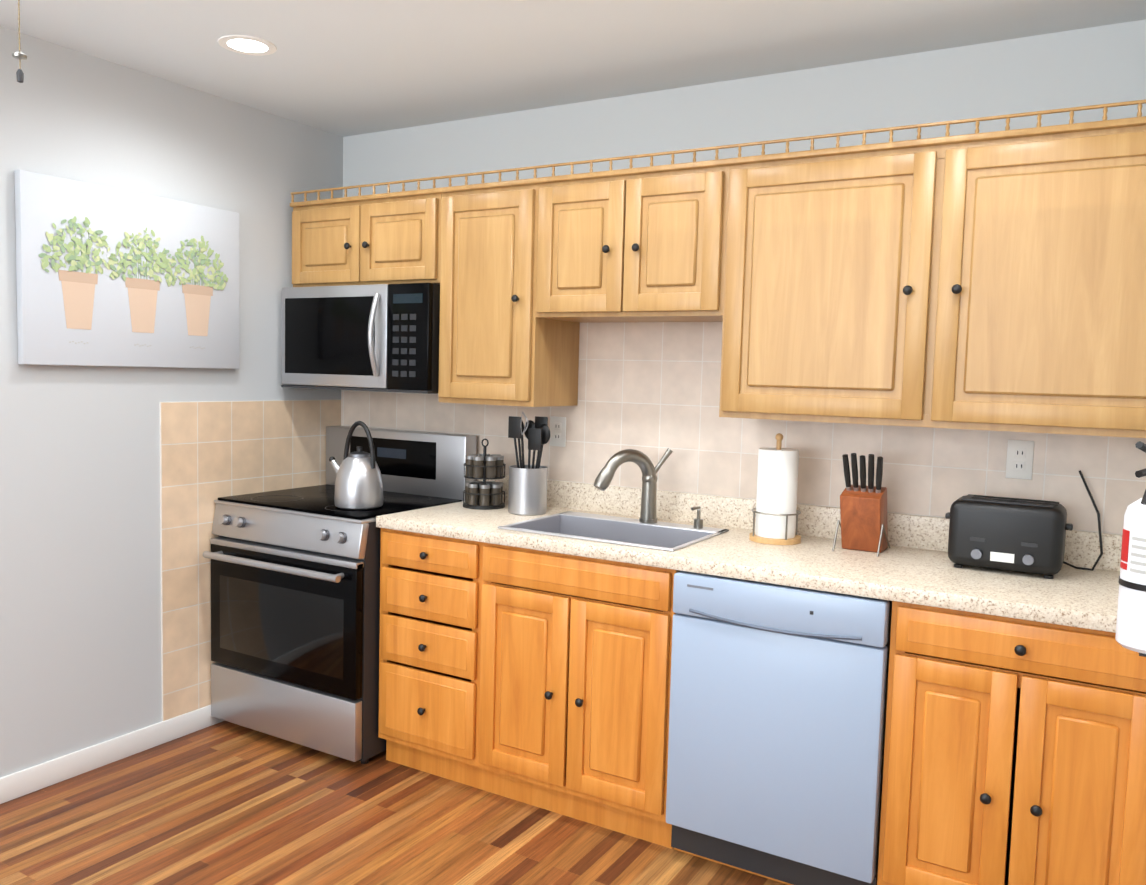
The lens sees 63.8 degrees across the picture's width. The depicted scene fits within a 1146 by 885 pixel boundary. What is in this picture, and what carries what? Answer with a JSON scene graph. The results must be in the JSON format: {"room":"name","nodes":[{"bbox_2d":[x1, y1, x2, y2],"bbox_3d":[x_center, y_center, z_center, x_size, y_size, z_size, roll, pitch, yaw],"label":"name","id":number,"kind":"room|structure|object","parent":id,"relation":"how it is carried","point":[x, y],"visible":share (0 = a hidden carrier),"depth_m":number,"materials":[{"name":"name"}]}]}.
{"room":"kitchen","nodes":[
{"label":"kitchen","id":0,"kind":"room"},
{"bbox_2d":[0,26,342,777],"bbox_3d":[-2.789,0.030,1.385,0.120,2.460,6.600,4,5,30],"label":"wall","id":1,"kind":"structure","parent":0,"point":[80,594],"depth_m":3.22,"materials":[{"name":"grey paint"}]},
{"bbox_2d":[0,705,224,803],"bbox_3d":[-2.739,1.216,1.483,0.012,0.085,6.499,4,5,30],"label":"baseboard","id":2,"kind":"structure","parent":1,"relation":"attached to","point":[15,785],"depth_m":3.27,"materials":[{"name":"white wood"}]},
{"bbox_2d":[14,170,238,368],"bbox_3d":[-1.540,-0.575,3.274,0.038,0.610,0.840,4,5,30],"label":"picture","id":3,"kind":"object","parent":1,"relation":"attached to","point":[107,276],"visible":1,"depth_m":3.20,"materials":[{"name":"grey paper"}]},
{"bbox_2d":[160,399,340,720],"bbox_3d":[-1.304,0.429,3.829,0.006,1.206,0.916,4,5,30],"label":"wall tiles","id":4,"kind":"structure","parent":1,"relation":"attached to","point":[211,452],"depth_m":3.59,"materials":[{"name":"beige tile"}]},
{"bbox_2d":[0,721,786,884],"bbox_3d":[-0.385,1.474,0.114,5.720,0.100,6.720,4,5,30],"label":"floor","id":5,"kind":"structure","parent":0,"point":[225,803],"depth_m":2.85,"materials":[{"name":"laminate"}]},
{"bbox_2d":[203,426,475,763],"bbox_3d":[-0.935,0.551,3.687,0.780,1.175,0.748,4,5,30],"label":"range","id":6,"kind":"object","parent":5,"relation":"on","point":[295,605],"visible":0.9,"depth_m":3.43,"materials":[{"name":"grey metal"}]},
{"bbox_2d":[329,421,382,509],"bbox_3d":[-0.826,0.078,3.460,0.240,0.323,0.180,4,5,30],"label":"kettle","id":7,"kind":"object","parent":6,"relation":"on","point":[358,484],"visible":1,"depth_m":3.39,"materials":[{"name":"silver metal"}]},
{"bbox_2d":[378,528,485,789],"bbox_3d":[-0.365,0.736,3.443,0.450,0.874,0.650,4,5,30],"label":"base cabinet","id":8,"kind":"object","parent":5,"relation":"on","point":[430,640],"visible":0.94,"depth_m":3.18,"materials":[{"name":"brown wood"}]},
{"bbox_2d":[478,542,679,848],"bbox_3d":[0.131,0.771,3.152,0.702,0.874,0.648,4,5,30],"label":"base cabinet","id":9,"kind":"object","parent":5,"relation":"on","point":[575,671],"visible":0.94,"depth_m":2.88,"materials":[{"name":"brown wood"}]},
{"bbox_2d":[376,475,1121,632],"bbox_3d":[0.490,0.351,2.926,2.397,0.273,0.627,4,5,30],"label":"countertop","id":10,"kind":"structure","parent":9,"relation":"on","point":[913,564],"depth_m":2.79,"materials":[{"name":"stone"}]},
{"bbox_2d":[463,439,505,509],"bbox_3d":[-0.341,0.116,3.547,0.165,0.264,0.165,4,5,30],"label":"spice rack","id":11,"kind":"object","parent":10,"relation":"on","point":[484,494],"visible":1,"depth_m":3.50,"materials":[{"name":"black plastic"}]},
{"bbox_2d":[508,412,549,514],"bbox_3d":[-0.166,0.073,3.417,0.166,0.378,0.144,4,5,30],"label":"utensil crock","id":12,"kind":"object","parent":10,"relation":"on","point":[527,494],"visible":1,"depth_m":3.37,"materials":[{"name":"silver metal"}]},
{"bbox_2d":[594,448,672,523],"bbox_3d":[0.203,0.150,3.199,0.300,0.263,0.066,-1,5,-27],"label":"faucet","id":13,"kind":"object","parent":10,"relation":"on","point":[642,461],"visible":1,"depth_m":3.21,"materials":[{"name":"silver metal"}]},
{"bbox_2d":[691,506,702,528],"bbox_3d":[0.424,0.256,3.136,0.032,0.074,0.053,4,5,30],"label":"soap dispenser","id":14,"kind":"object","parent":10,"relation":"on","point":[698,522],"visible":1,"depth_m":3.13,"materials":[{"name":"silver metal"}]},
{"bbox_2d":[749,433,800,544],"bbox_3d":[0.658,0.144,2.967,0.164,0.348,0.164,4,5,30],"label":"paper towel holder","id":15,"kind":"object","parent":10,"relation":"on","point":[777,514],"visible":1,"depth_m":2.92,"materials":[{"name":"white paper"}]},
{"bbox_2d":[832,453,890,556],"bbox_3d":[0.897,0.182,2.834,0.138,0.304,0.176,4,5,30],"label":"knife block","id":16,"kind":"object","parent":10,"relation":"on","point":[863,516],"visible":0.98,"depth_m":2.80,"materials":[{"name":"brown wood"}]},
{"bbox_2d":[945,470,1102,578],"bbox_3d":[1.284,0.220,2.622,0.401,0.281,0.282,4,5,30],"label":"toaster","id":17,"kind":"object","parent":10,"relation":"on","point":[1015,534],"visible":0.98,"depth_m":2.54,"materials":[{"name":"black plastic"}]},
{"bbox_2d":[666,571,891,884],"bbox_3d":[0.698,0.814,2.821,0.599,0.868,0.643,4,5,30],"label":"dishwasher","id":18,"kind":"object","parent":5,"relation":"on","point":[777,715],"visible":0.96,"depth_m":2.54,"materials":[{"name":"stainless steel"},{"name":"black plastic"}]},
{"bbox_2d":[877,601,1145,884],"bbox_3d":[1.231,0.849,2.503,0.632,0.874,0.650,4,5,30],"label":"base cabinet","id":19,"kind":"object","parent":5,"relation":"on","point":[1014,751],"visible":1,"depth_m":2.25,"materials":[{"name":"brown wood"}]},
{"bbox_2d":[0,0,1145,136],"bbox_3d":[-0.317,-1.078,-0.078,5.720,0.100,6.720,4,5,30],"label":"ceiling","id":20,"kind":"structure","parent":0,"point":[344,68],"depth_m":2.86,"materials":[{"name":"white paint"}]},
{"bbox_2d":[12,0,27,82],"bbox_3d":[-1.134,-0.968,1.880,0.028,0.454,0.027,4,5,30],"label":"pull cord","id":21,"kind":"object","parent":20,"relation":"hanging from","point":[19,55],"visible":1,"depth_m":1.89,"materials":[{"name":"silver metal"}]},
{"bbox_2d":[218,35,276,55],"bbox_3d":[-1.043,-1.272,2.949,0.180,0.004,0.180,4,5,30],"label":"recessed light","id":22,"kind":"object","parent":20,"relation":"in","point":[248,45],"visible":1,"depth_m":2.94,"materials":[{"name":"white plastic"}]},
{"bbox_2d":[343,19,1145,196],"bbox_3d":[1.331,0.029,2.852,5.720,2.460,0.120,4,5,30],"label":"wall","id":23,"kind":"structure","parent":0,"point":[1104,64],"depth_m":3.07,"materials":[{"name":"white paint"}]},
{"bbox_2d":[290,177,437,286],"bbox_3d":[-0.759,-0.824,3.771,0.785,0.382,0.329,4,5,30],"label":"upper cabinet","id":24,"kind":"object","parent":23,"relation":"attached to","point":[383,238],"depth_m":3.61,"materials":[{"name":"brown wood"}]},
{"bbox_2d":[281,283,439,393],"bbox_3d":[-0.796,-0.420,3.759,0.782,0.412,0.428,4,5,30],"label":"microwave","id":25,"kind":"object","parent":24,"relation":"attached to","point":[380,337],"visible":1,"depth_m":3.59,"materials":[{"name":"silver plastic"}]},
{"bbox_2d":[438,164,579,406],"bbox_3d":[-0.210,-0.560,3.461,0.501,0.832,0.329,4,5,30],"label":"upper cabinet","id":26,"kind":"object","parent":23,"relation":"attached to","point":[500,344],"depth_m":3.33,"materials":[{"name":"brown wood"}]},
{"bbox_2d":[550,145,729,322],"bbox_3d":[0.250,-0.686,3.180,0.702,0.515,0.329,4,5,30],"label":"upper cabinet","id":27,"kind":"object","parent":23,"relation":"attached to","point":[640,244],"depth_m":3.01,"materials":[{"name":"brown wood"}]},
{"bbox_2d":[341,322,1145,534],"bbox_3d":[0.314,0.248,3.396,3.192,1.650,0.006,4,5,30],"label":"wall tiles","id":28,"kind":"structure","parent":23,"relation":"attached to","point":[651,390],"depth_m":3.26,"materials":[{"name":"beige tile"}]},
{"bbox_2d":[550,416,565,446],"bbox_3d":[-0.059,-0.043,3.592,0.072,0.116,0.007,4,5,30],"label":"electrical outlet","id":29,"kind":"object","parent":28,"relation":"attached to","point":[557,431],"visible":0.98,"depth_m":3.59,"materials":[{"name":"white plastic"}]},
{"bbox_2d":[1005,440,1033,479],"bbox_3d":[1.342,0.051,2.765,0.072,0.116,0.007,4,5,30],"label":"electrical outlet","id":30,"kind":"object","parent":28,"relation":"attached to","point":[1019,461],"visible":1,"depth_m":2.76,"materials":[{"name":"white plastic"}]},
{"bbox_2d":[694,99,1145,437],"bbox_3d":[1.053,-0.469,2.716,1.315,0.835,0.329,4,5,30],"label":"upper cabinet","id":31,"kind":"object","parent":23,"relation":"attached to","point":[986,281],"depth_m":2.54,"materials":[{"name":"brown wood"}]},
{"bbox_3d":[1.378,0.101,1.914,0.120,2.460,1.450,4,5,30],"label":"wall","id":32,"kind":"structure","parent":0,"visible":0},
{"bbox_2d":[1115,441,1145,656],"bbox_3d":[1.108,0.201,1.725,0.138,0.409,0.143,4,5,30],"label":"fire extinguisher","id":33,"kind":"object","parent":32,"relation":"attached to","point":[1131,624],"visible":1,"depth_m":1.72,"materials":[{"name":"white painted metal"},{"name":"black plastic"},{"name":"paper label"}]}
]}

